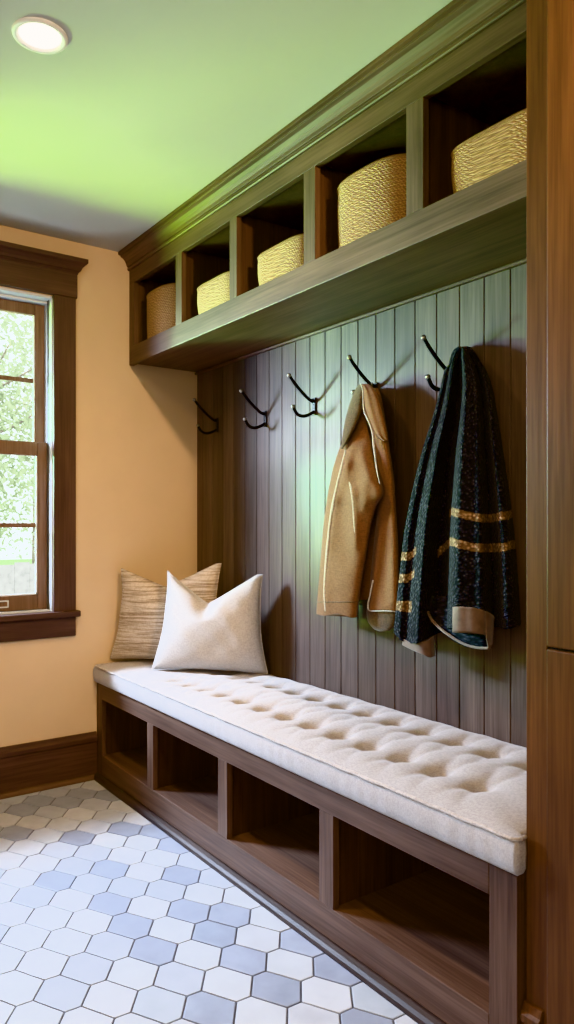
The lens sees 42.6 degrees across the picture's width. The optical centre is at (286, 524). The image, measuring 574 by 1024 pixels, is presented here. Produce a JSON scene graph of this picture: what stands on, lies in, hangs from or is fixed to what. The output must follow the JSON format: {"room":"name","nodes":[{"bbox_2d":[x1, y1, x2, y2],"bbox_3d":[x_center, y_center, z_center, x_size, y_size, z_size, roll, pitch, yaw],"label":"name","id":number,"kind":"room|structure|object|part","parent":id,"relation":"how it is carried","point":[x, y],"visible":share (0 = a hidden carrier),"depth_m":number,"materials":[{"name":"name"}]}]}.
{"room":"mudroom","nodes":[
{"label":"mudroom","id":0,"kind":"room"},
{"bbox_2d":[0,225,196,746],"bbox_3d":[-2.023,-0.060,2.665,4.040,2.440,0.160,0,0,-36],"label":"wall","id":1,"kind":"structure","parent":0,"point":[136,428],"depth_m":3.42,"materials":[{"name":"beige paint"}]},
{"bbox_2d":[0,240,87,641],"bbox_3d":[-1.525,-0.347,2.981,1.412,1.690,0.211,0,0,-36],"label":"window","id":2,"kind":"structure","parent":1,"relation":"in","point":[48,612],"depth_m":3.28,"materials":[{"name":"brown wood"}]},
{"bbox_3d":[-1.559,-0.654,3.027,1.110,0.678,0.032,0,0,-36],"label":"sash","id":3,"kind":"part","parent":2,"relation":"part of","materials":[{"name":"brown wood"}]},
{"bbox_3d":[-1.538,0.003,2.998,1.110,0.746,0.032,0,0,-36],"label":"sash","id":4,"kind":"part","parent":2,"relation":"part of","materials":[{"name":"brown wood"}]},
{"bbox_3d":[-1.492,-1.074,2.935,1.338,0.108,0.024,0,0,-36],"label":"head casing","id":5,"kind":"part","parent":2,"relation":"part of","materials":[{"name":"brown wood"}]},
{"bbox_3d":[-1.481,-1.159,2.920,1.412,0.066,0.061,0,0,-36],"label":"head cap molding","id":6,"kind":"part","parent":2,"relation":"part of","materials":[{"name":"brown wood"}]},
{"bbox_3d":[-0.996,-0.318,3.295,0.100,1.405,0.020,0,0,-36],"label":"casing","id":7,"kind":"part","parent":2,"relation":"part of","materials":[{"name":"brown wood"}]},
{"bbox_2d":[0,731,97,799],"bbox_3d":[-2.238,1.054,2.392,3.373,0.212,0.032,0,0,-36],"label":"baseboard","id":8,"kind":"structure","parent":1,"relation":"attached to","point":[31,767],"depth_m":3.24,"materials":[{"name":"brown wood"}]},
{"bbox_2d":[0,780,417,1023],"bbox_3d":[-0.678,1.200,0.698,4.160,0.080,5.047,0,0,-36],"label":"floor","id":9,"kind":"structure","parent":0,"point":[106,918],"depth_m":2.08,"materials":[{"name":"tile"}]},
{"bbox_2d":[94,683,526,1023],"bbox_3d":[0.002,0.942,2.600,0.549,0.437,2.310,0,0,-36],"label":"storage bench","id":10,"kind":"object","parent":9,"relation":"on","point":[436,929],"visible":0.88,"depth_m":2.08,"materials":[{"name":"brown wood"}]},
{"bbox_3d":[-0.206,1.147,2.451,0.038,0.025,2.310,0,0,-36],"label":"shoe molding","id":11,"kind":"part","parent":10,"relation":"part of","materials":[{"name":"brown wood"}]},
{"bbox_3d":[-0.195,0.757,2.467,0.022,0.069,2.176,0,0,-36],"label":"rail","id":12,"kind":"part","parent":10,"relation":"part of","materials":[{"name":"brown wood"}]},
{"bbox_2d":[93,659,526,875],"bbox_3d":[0.007,0.665,2.594,0.543,0.111,2.318,0,0,-36],"label":"bench cushion","id":13,"kind":"object","parent":10,"relation":"on","point":[466,791],"visible":0.83,"depth_m":2.09,"materials":[{"name":"fabric"}]},
{"bbox_2d":[110,563,221,658],"bbox_3d":[-0.561,0.398,3.372,0.529,0.449,0.130,0,0,10],"label":"throw pillow","id":14,"kind":"object","parent":13,"relation":"on","point":[142,610],"visible":0.53,"depth_m":3.34,"materials":[{"name":"beige fabric"}]},
{"bbox_2d":[152,570,267,673],"bbox_3d":[-0.334,0.415,3.159,0.523,0.428,0.184,0,0,11],"label":"throw pillow","id":15,"kind":"object","parent":13,"relation":"on","point":[223,633],"visible":1,"depth_m":3.08,"materials":[{"name":"beige fabric"}]},
{"bbox_2d":[520,0,573,1023],"bbox_3d":[0.886,-0.059,1.377,0.547,2.438,0.706,0,0,-36],"label":"tall cabinet","id":16,"kind":"object","parent":9,"relation":"on","point":[550,23],"visible":1,"depth_m":1.47,"materials":[{"name":"brown wood"}]},
{"bbox_3d":[0.500,1.072,1.507,0.018,0.176,0.044,0,0,-36],"label":"molding","id":17,"kind":"part","parent":16,"relation":"part of","materials":[{"name":"brown wood"}]},
{"bbox_3d":[0.699,-0.513,1.240,0.016,1.514,0.592,0,0,-36],"label":"door","id":18,"kind":"part","parent":16,"relation":"part of","materials":[{"name":"brown wood"}]},
{"bbox_3d":[0.699,0.659,1.240,0.016,0.822,0.592,0,0,-36],"label":"door","id":19,"kind":"part","parent":16,"relation":"part of","materials":[{"name":"brown wood"}]},
{"bbox_2d":[0,0,452,251],"bbox_3d":[-0.662,-1.330,0.675,4.160,0.100,4.980,0,0,-36],"label":"ceiling","id":20,"kind":"structure","parent":0,"point":[145,104],"depth_m":2.17,"materials":[{"name":"paint"}]},
{"bbox_2d":[12,17,67,53],"bbox_3d":[-0.645,-1.275,1.925,0.140,0.008,0.140,0,0,-36],"label":"recessed light","id":21,"kind":"object","parent":20,"relation":"in","point":[35,34],"visible":1,"depth_m":1.92,"materials":[{"name":"white plastic"}]},
{"bbox_2d":[197,263,526,747],"bbox_3d":[0.980,-0.060,1.835,0.140,2.440,4.700,0,0,-36],"label":"wall","id":22,"kind":"structure","parent":0,"point":[262,493],"depth_m":2.78,"materials":[{"name":"grey wood"}]},
{"bbox_2d":[192,398,218,434],"bbox_3d":[-0.388,-0.513,3.495,0.135,0.168,0.022,0,0,-36],"label":"coat hook","id":23,"kind":"object","parent":22,"relation":"attached to","point":[216,420],"visible":1,"depth_m":3.50,"materials":[{"name":"black metal"}]},
{"bbox_3d":[-0.387,-0.541,3.495,0.124,0.097,0.015,0,0,-36],"label":"arm","id":24,"kind":"part","parent":23,"relation":"part of","materials":[{"name":"black metal"}]},
{"bbox_3d":[-0.379,-0.449,3.501,0.110,0.040,0.013,0,0,-36],"label":"arm","id":25,"kind":"part","parent":23,"relation":"part of","materials":[{"name":"black metal"}]},
{"bbox_3d":[-0.336,-0.479,3.532,0.007,0.070,0.022,0,0,-36],"label":"mounting plate","id":26,"kind":"part","parent":23,"relation":"part of","materials":[{"name":"black metal"}]},
{"bbox_2d":[239,389,266,428],"bbox_3d":[-0.147,-0.495,3.161,0.135,0.168,0.022,0,0,-36],"label":"coat hook","id":27,"kind":"object","parent":22,"relation":"attached to","point":[264,413],"visible":1,"depth_m":3.16,"materials":[{"name":"black metal"}]},
{"bbox_3d":[-0.146,-0.523,3.162,0.124,0.097,0.015,0,0,-36],"label":"arm","id":28,"kind":"part","parent":27,"relation":"part of","materials":[{"name":"black metal"}]},
{"bbox_3d":[-0.138,-0.431,3.168,0.110,0.040,0.013,0,0,-36],"label":"arm","id":29,"kind":"part","parent":27,"relation":"part of","materials":[{"name":"black metal"}]},
{"bbox_3d":[-0.095,-0.461,3.199,0.007,0.070,0.022,0,0,-36],"label":"mounting plate","id":30,"kind":"part","parent":27,"relation":"part of","materials":[{"name":"black metal"}]},
{"bbox_2d":[287,373,315,417],"bbox_3d":[0.056,-0.503,2.880,0.135,0.168,0.022,0,0,-36],"label":"coat hook","id":31,"kind":"object","parent":22,"relation":"attached to","point":[313,400],"visible":1,"depth_m":2.88,"materials":[{"name":"black metal"}]},
{"bbox_3d":[0.057,-0.531,2.881,0.124,0.097,0.015,0,0,-36],"label":"arm","id":32,"kind":"part","parent":31,"relation":"part of","materials":[{"name":"black metal"}]},
{"bbox_3d":[0.065,-0.439,2.886,0.110,0.040,0.013,0,0,-36],"label":"arm","id":33,"kind":"part","parent":31,"relation":"part of","materials":[{"name":"black metal"}]},
{"bbox_3d":[0.108,-0.469,2.917,0.007,0.070,0.022,0,0,-36],"label":"mounting plate","id":34,"kind":"part","parent":31,"relation":"part of","materials":[{"name":"black metal"}]},
{"bbox_2d":[118,0,526,374],"bbox_3d":[0.055,-1.016,2.638,0.419,0.527,2.312,0,0,-36],"label":"upper cabinet","id":35,"kind":"object","parent":22,"relation":"attached to","point":[461,72],"visible":0.8,"depth_m":2.27,"materials":[{"name":"brown wood"}]},
{"bbox_2d":[146,283,175,338],"bbox_3d":[-0.486,-0.950,3.397,0.288,0.220,0.342,0,0,-36],"label":"woven basket","id":36,"kind":"object","parent":35,"relation":"on","point":[161,301],"visible":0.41,"depth_m":3.26,"materials":[{"name":"brown wicker"}]},
{"bbox_2d":[197,271,229,313],"bbox_3d":[-0.187,-0.908,3.008,0.287,0.136,0.336,0,0,-36],"label":"woven basket","id":37,"kind":"object","parent":35,"relation":"on","point":[214,292],"visible":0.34,"depth_m":2.91,"materials":[{"name":"beige wicker"}]},
{"bbox_2d":[257,234,303,285],"bbox_3d":[0.075,-0.907,2.645,0.287,0.134,0.327,0,0,-36],"label":"woven basket","id":38,"kind":"object","parent":35,"relation":"on","point":[286,256],"visible":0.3,"depth_m":2.54,"materials":[{"name":"beige wicker"}]},
{"bbox_3d":[-0.061,-0.797,2.554,0.022,0.086,2.312,0,0,-36],"label":"rail","id":39,"kind":"part","parent":35,"relation":"part of","materials":[{"name":"brown wood"}]},
{"bbox_3d":[0.086,-0.775,2.660,0.341,0.018,2.312,0,0,-36],"label":"panel","id":40,"kind":"part","parent":35,"relation":"part of","materials":[{"name":"brown wood"}]},
{"bbox_3d":[0.220,-0.759,2.756,0.013,0.014,2.312,0,0,-36],"label":"scribe molding","id":41,"kind":"part","parent":35,"relation":"part of","materials":[{"name":"brown wood"}]},
{"bbox_2d":[337,153,405,247],"bbox_3d":[0.329,-0.949,2.276,0.292,0.218,0.362,0,0,-36],"label":"woven basket","id":42,"kind":"object","parent":35,"relation":"on","point":[372,198],"visible":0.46,"depth_m":2.15,"materials":[{"name":"beige wicker"}]},
{"bbox_2d":[451,108,526,193],"bbox_3d":[0.614,-0.911,1.897,0.289,0.142,0.328,0,0,-36],"label":"woven basket","id":43,"kind":"object","parent":35,"relation":"on","point":[502,145],"visible":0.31,"depth_m":1.81,"materials":[{"name":"beige wicker"}]},
{"bbox_2d":[347,355,377,404],"bbox_3d":[0.264,-0.507,2.591,0.135,0.168,0.022,0,0,-36],"label":"coat hook","id":44,"kind":"object","parent":22,"relation":"attached to","point":[349,357],"visible":0.57,"depth_m":2.58,"materials":[{"name":"black metal"}]},
{"bbox_2d":[317,382,398,631],"bbox_3d":[0.230,-0.069,2.595,0.171,0.864,0.451,0,0,-33],"label":"jacket","id":45,"kind":"object","parent":44,"relation":"hanging from","point":[359,561],"visible":0.99,"depth_m":2.49,"materials":[{"name":"beige fabric"}]},
{"bbox_2d":[341,384,361,448],"bbox_3d":[0.228,-0.375,2.539,0.071,0.227,0.091,0,0,-36],"label":"collar","id":46,"kind":"object","parent":45,"relation":"attached to","point":[352,431],"depth_m":2.52,"materials":[{"name":"brown fabric"}]},
{"bbox_2d":[362,384,387,440],"bbox_3d":[0.286,-0.383,2.481,0.046,0.214,0.167,0,0,-24],"label":"collar","id":47,"kind":"object","parent":45,"relation":"attached to","point":[372,410],"depth_m":2.45,"materials":[{"name":"beige fabric"}]},
{"bbox_3d":[0.322,-0.054,2.492,0.065,0.787,0.180,0,0,-24],"label":"panel","id":48,"kind":"part","parent":45,"relation":"part of","materials":[{"name":"beige fabric"}]},
{"bbox_3d":[0.265,-0.535,2.592,0.124,0.097,0.015,0,0,-36],"label":"arm","id":49,"kind":"part","parent":44,"relation":"part of","materials":[{"name":"black metal"}]},
{"bbox_2d":[421,335,445,391],"bbox_3d":[0.469,-0.503,2.307,0.135,0.168,0.022,0,0,-36],"label":"coat hook","id":50,"kind":"object","parent":22,"relation":"attached to","point":[423,337],"visible":0.61,"depth_m":2.29,"materials":[{"name":"black metal"}]},
{"bbox_3d":[0.478,-0.439,2.314,0.110,0.040,0.013,0,0,-36],"label":"arm","id":51,"kind":"part","parent":50,"relation":"part of","materials":[{"name":"black metal"}]},
{"bbox_3d":[0.470,-0.531,2.308,0.124,0.097,0.015,0,0,-36],"label":"arm","id":52,"kind":"part","parent":50,"relation":"part of","materials":[{"name":"black metal"}]},
{"bbox_2d":[393,346,520,657],"bbox_3d":[0.470,-0.073,2.229,0.201,0.960,0.540,0,0,-36],"label":"knit blanket","id":53,"kind":"object","parent":50,"relation":"hanging from","point":[458,576],"visible":1,"depth_m":2.13,"materials":[{"name":"black fabric"}]},
{"label":"outside","id":54,"kind":"structure","parent":0,"visible":0},
{"bbox_2d":[0,559,31,564],"bbox_3d":[-7.751,1.560,17.238,28.000,0.100,29.500,0,0,-36],"label":"lawn","id":55,"kind":"structure","parent":54,"point":[2,562],"depth_m":30.49,"materials":[{"name":"green plant"}]},
{"bbox_2d":[0,562,34,594],"bbox_3d":[-3.600,0.950,9.771,13.997,1.120,0.130,0,0,-36],"label":"fence","id":56,"kind":"object","parent":55,"relation":"on","point":[18,577],"visible":0.03,"depth_m":9.82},
{"bbox_2d":[0,312,34,563],"bbox_3d":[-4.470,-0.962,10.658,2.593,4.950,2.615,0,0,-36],"label":"tree","id":57,"kind":"object","parent":55,"relation":"on","point":[11,405],"visible":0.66,"depth_m":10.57,"materials":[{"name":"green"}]}
]}

